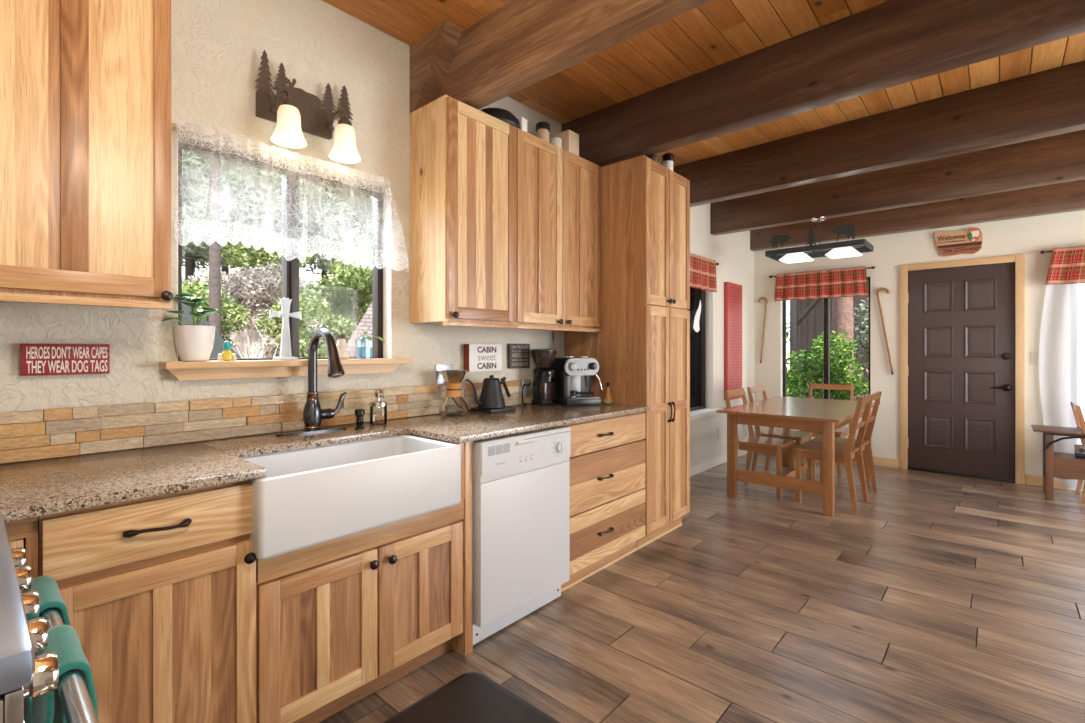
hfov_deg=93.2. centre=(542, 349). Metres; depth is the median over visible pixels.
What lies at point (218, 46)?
wall
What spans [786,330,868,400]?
shrub
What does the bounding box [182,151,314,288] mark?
tree
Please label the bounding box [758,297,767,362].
cane
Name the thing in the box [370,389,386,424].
soap dispenser
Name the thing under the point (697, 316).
suncatcher
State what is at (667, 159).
spice jar
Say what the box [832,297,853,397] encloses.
tree
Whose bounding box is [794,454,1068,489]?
baseboard
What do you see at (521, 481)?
dishwasher
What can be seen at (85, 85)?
upper cabinet
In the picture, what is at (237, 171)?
tree
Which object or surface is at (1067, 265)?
plaid valance
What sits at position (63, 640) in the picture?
kitchen towel
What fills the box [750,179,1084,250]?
ceiling beam
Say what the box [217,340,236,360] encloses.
figurine
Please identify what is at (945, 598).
floor
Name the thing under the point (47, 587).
kitchen towel
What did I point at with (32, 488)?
countertop
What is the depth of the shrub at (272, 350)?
7.94 m
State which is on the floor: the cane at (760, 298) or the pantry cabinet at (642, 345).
the pantry cabinet at (642, 345)
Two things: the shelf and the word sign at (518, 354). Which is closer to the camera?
the word sign at (518, 354)
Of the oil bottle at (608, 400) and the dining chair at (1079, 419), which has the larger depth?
the dining chair at (1079, 419)
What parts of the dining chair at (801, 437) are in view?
leg, backrest, leg, seat rail, seat, leg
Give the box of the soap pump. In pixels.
[354,409,364,428]
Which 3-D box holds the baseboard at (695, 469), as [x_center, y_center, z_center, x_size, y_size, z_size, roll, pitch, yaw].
[1.634,1.218,5.309,0.014,0.095,3.190,0,0,42]
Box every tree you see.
[182,150,267,335]
[182,151,248,265]
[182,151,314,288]
[182,152,342,278]
[182,155,371,277]
[182,166,281,266]
[198,159,332,282]
[255,181,371,312]
[299,182,371,308]
[336,194,371,242]
[786,312,789,342]
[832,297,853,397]
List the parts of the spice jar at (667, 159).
lid, jar glass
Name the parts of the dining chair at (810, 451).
leg, leg, seat, seat rail, leg, rail, leg, backrest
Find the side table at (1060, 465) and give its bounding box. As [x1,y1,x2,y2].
[1031,425,1084,500]
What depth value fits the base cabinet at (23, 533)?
1.18 m
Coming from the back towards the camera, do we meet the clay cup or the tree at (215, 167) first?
the tree at (215, 167)
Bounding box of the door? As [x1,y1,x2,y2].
[900,254,1024,483]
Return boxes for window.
[159,128,411,380]
[688,287,718,420]
[783,277,869,398]
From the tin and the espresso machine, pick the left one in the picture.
the espresso machine
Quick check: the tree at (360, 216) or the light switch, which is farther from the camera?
the tree at (360, 216)
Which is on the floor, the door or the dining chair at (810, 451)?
the dining chair at (810, 451)
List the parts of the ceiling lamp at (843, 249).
lamp shade, frame, lamp shade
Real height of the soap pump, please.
0.087 m
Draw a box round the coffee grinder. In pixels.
[531,349,556,405]
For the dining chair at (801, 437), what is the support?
on the floor
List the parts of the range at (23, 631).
control panel, knob, knob, knob, knob, knob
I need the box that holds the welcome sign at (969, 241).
[934,227,982,256]
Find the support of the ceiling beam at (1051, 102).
attached to the ceiling
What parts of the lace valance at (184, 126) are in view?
lace panel, rod, lace panel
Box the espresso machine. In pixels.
[552,356,601,405]
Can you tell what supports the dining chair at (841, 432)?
on the floor
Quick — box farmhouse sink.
[241,434,460,559]
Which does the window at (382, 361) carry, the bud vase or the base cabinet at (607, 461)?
the bud vase
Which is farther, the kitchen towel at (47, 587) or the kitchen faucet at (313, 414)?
the kitchen faucet at (313, 414)
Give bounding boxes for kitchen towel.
[24,575,70,722]
[31,625,97,722]
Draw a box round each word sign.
[20,344,109,375]
[464,344,501,371]
[508,344,529,368]
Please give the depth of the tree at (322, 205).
13.29 m
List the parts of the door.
panel, panel, panel, panel, panel, panel, panel, panel, lever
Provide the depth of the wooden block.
3.25 m
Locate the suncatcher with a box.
[693,300,700,331]
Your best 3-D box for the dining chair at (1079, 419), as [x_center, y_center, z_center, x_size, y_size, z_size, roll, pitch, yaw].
[4.707,0.862,4.246,0.447,0.806,0.385,0,0,42]
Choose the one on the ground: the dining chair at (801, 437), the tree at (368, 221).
the tree at (368, 221)
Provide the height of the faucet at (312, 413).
0.164 m
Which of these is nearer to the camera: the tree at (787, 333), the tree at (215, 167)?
the tree at (215, 167)
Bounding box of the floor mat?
[383,672,559,722]
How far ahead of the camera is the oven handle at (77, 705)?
0.75 m
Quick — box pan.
[480,108,520,128]
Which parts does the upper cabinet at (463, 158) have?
knob, light rail, door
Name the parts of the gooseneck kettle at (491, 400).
spout, handle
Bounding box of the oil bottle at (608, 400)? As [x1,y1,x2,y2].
[604,382,612,403]
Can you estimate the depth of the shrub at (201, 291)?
7.38 m
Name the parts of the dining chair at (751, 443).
leg, backrest, leg, seat rail, seat, leg, leg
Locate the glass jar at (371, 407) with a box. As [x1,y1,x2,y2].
[370,406,386,424]
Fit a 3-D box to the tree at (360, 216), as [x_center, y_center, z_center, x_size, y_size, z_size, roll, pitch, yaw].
[-5.472,-5.945,17.432,5.992,9.803,4.832,0,0,42]
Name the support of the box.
on the upper cabinet at (558, 189)
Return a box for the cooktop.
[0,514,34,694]
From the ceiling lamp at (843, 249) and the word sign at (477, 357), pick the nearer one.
the word sign at (477, 357)
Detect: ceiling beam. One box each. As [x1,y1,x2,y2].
[410,0,711,112]
[561,0,1084,166]
[673,60,1084,206]
[710,130,1084,235]
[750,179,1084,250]
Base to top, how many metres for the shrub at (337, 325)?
1.520 m
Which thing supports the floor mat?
on the floor
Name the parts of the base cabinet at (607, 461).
handle, handle, drawer, handle, drawer, drawer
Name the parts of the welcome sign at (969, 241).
panel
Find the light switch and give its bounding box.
[1031,352,1038,364]
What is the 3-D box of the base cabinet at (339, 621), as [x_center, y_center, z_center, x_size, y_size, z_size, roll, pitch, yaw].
[-0.804,0.823,2.047,0.692,0.885,0.834,0,0,42]
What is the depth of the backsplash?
1.94 m
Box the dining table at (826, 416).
[716,396,879,516]
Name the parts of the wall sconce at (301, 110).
arm, lamp shade, plate, arm, lamp shade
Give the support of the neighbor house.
on the ground
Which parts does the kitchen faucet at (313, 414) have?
deck plate, lever handle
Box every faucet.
[276,328,346,436]
[303,392,321,430]
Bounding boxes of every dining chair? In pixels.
[724,388,795,498]
[747,385,812,471]
[794,394,872,513]
[800,383,853,476]
[808,391,881,500]
[1070,402,1084,503]
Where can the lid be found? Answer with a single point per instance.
(654, 157)
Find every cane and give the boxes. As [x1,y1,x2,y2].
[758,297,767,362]
[876,287,893,374]
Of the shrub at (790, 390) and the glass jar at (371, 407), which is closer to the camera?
the glass jar at (371, 407)
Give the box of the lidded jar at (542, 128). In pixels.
[536,122,549,141]
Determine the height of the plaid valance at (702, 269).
0.336 m
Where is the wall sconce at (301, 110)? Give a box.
[255,50,360,163]
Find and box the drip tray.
[557,398,600,405]
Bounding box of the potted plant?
[161,294,224,360]
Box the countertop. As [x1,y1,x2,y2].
[0,402,649,521]
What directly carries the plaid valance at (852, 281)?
attached to the wall at (1028, 236)
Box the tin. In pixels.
[1074,444,1084,457]
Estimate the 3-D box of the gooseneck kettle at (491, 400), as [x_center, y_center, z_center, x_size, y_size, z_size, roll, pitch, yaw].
[-0.305,0.247,2.925,0.170,0.206,0.341,0,0,42]
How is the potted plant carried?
on the window at (382, 361)
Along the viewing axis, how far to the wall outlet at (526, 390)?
3.30 m
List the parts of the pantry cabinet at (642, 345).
door, door, handle, handle, door, door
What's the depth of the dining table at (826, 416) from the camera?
4.25 m
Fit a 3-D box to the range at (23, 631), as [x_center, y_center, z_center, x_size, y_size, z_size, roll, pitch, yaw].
[-1.094,0.807,0.621,0.762,0.915,0.776,0,0,42]
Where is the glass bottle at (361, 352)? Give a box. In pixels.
[356,331,384,358]
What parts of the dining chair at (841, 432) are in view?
leg, seat rail, seat, backrest, leg, leg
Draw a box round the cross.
[269,298,301,359]
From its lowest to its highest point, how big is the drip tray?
0.042 m
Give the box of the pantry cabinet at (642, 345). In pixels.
[564,155,689,549]
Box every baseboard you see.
[690,448,746,476]
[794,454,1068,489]
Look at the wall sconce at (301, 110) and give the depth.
2.22 m
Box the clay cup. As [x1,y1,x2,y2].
[551,137,561,147]
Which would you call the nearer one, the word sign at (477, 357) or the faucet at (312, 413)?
the faucet at (312, 413)
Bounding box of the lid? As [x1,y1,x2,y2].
[646,154,658,162]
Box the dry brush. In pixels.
[230,319,279,357]
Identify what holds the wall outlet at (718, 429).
attached to the wall at (218, 46)
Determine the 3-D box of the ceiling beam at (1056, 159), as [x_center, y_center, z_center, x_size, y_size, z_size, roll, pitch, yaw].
[3.933,-1.420,3.692,5.598,0.350,0.115,0,0,42]
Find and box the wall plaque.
[724,282,741,399]
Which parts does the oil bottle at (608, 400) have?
bottle glass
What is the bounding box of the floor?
[319,452,1084,722]
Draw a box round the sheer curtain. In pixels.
[1039,283,1084,487]
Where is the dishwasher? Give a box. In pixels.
[473,426,570,644]
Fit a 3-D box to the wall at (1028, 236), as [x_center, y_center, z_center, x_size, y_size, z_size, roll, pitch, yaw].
[4.835,-0.160,4.707,5.600,2.970,0.160,0,0,42]
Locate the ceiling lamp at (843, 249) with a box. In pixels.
[765,217,873,263]
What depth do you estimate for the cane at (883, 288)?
5.56 m
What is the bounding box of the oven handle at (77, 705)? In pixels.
[39,607,98,722]
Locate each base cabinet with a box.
[5,516,37,656]
[38,480,255,722]
[256,434,472,722]
[561,412,644,591]
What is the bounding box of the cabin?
[790,281,868,399]
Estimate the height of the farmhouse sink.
0.233 m
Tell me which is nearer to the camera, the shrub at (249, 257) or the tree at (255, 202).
the shrub at (249, 257)
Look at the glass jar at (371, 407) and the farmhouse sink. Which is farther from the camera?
the glass jar at (371, 407)
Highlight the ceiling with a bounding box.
[322,0,1084,166]
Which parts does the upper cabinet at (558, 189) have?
door, light rail, door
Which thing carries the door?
in the wall at (1028, 236)
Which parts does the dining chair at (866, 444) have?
leg, leg, seat, leg, rail, leg, backrest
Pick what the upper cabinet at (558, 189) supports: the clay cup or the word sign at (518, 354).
the clay cup
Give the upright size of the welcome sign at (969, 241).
0.267 m
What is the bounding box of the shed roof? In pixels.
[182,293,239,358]
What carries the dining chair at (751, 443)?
on the floor
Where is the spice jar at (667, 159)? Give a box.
[661,153,673,170]
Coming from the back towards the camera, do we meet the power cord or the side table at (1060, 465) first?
the side table at (1060, 465)
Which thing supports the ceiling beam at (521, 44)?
attached to the ceiling
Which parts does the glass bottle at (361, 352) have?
bottle glass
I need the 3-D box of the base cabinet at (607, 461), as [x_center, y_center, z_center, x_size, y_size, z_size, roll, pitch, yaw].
[0.147,0.823,3.118,0.692,0.885,0.790,0,0,42]
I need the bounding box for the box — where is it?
[518,117,526,131]
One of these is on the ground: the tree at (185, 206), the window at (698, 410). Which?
the tree at (185, 206)
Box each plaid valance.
[690,253,718,292]
[769,266,874,301]
[1040,246,1084,283]
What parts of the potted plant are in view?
stem, pot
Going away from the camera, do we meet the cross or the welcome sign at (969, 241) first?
the cross
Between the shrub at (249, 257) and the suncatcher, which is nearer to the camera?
the suncatcher
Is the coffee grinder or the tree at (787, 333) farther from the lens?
the tree at (787, 333)
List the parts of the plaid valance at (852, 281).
rod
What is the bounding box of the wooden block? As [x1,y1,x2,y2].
[553,130,578,155]
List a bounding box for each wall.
[0,0,753,466]
[754,210,1084,490]
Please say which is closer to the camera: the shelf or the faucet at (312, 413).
the faucet at (312, 413)
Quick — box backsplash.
[0,379,532,463]
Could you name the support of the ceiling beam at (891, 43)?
attached to the ceiling
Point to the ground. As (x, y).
(306, 276)
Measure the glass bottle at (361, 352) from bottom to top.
0.133 m
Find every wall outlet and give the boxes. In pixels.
[436,364,453,384]
[522,380,529,395]
[717,428,719,438]
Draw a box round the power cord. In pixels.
[522,383,530,404]
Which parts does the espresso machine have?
splash plate, control panel, steam knob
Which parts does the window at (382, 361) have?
sill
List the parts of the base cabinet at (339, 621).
door, knob, knob, door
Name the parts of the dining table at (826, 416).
leg, leg, leg, leg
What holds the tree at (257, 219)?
on the ground
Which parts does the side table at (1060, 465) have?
leg, leg, panel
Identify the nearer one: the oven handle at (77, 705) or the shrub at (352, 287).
the oven handle at (77, 705)
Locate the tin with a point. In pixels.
(1079, 450)
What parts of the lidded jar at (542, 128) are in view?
jar glass, lid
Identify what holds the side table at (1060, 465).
on the floor
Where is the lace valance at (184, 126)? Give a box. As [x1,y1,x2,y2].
[172,119,409,270]
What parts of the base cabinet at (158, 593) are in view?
drawer, handle, door, knob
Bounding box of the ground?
[182,260,789,369]
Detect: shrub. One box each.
[182,280,251,346]
[186,262,309,357]
[207,231,312,327]
[255,293,356,357]
[259,321,332,357]
[301,254,371,329]
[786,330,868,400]
[786,370,815,396]
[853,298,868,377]
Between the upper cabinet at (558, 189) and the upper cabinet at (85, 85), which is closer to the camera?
the upper cabinet at (85, 85)
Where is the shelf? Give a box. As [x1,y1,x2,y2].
[1054,452,1084,459]
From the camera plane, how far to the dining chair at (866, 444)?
4.60 m
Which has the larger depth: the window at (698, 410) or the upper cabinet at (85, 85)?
the window at (698, 410)
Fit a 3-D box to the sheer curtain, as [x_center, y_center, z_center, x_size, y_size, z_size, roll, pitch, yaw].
[5.411,0.172,4.042,2.155,2.125,0.046,0,0,42]
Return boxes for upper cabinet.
[0,0,172,309]
[410,95,516,328]
[515,128,600,331]
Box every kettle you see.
[465,375,514,413]
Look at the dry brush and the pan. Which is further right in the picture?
the pan
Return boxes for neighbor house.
[347,302,371,356]
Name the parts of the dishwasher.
toe panel, door, control panel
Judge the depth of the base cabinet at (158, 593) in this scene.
1.36 m
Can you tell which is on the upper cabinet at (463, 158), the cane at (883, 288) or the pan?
the pan
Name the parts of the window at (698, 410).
glass, frame, sill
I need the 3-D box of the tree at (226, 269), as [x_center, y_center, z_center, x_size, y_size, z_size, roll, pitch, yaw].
[-10.221,-7.461,17.227,4.956,11.487,5.826,0,0,42]
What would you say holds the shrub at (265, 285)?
on the ground
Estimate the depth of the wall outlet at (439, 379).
2.84 m
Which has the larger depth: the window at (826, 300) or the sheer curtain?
the window at (826, 300)
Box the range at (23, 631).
[0,514,98,722]
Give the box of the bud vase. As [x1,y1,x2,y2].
[335,330,349,358]
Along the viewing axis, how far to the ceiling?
2.80 m
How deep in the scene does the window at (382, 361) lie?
2.31 m

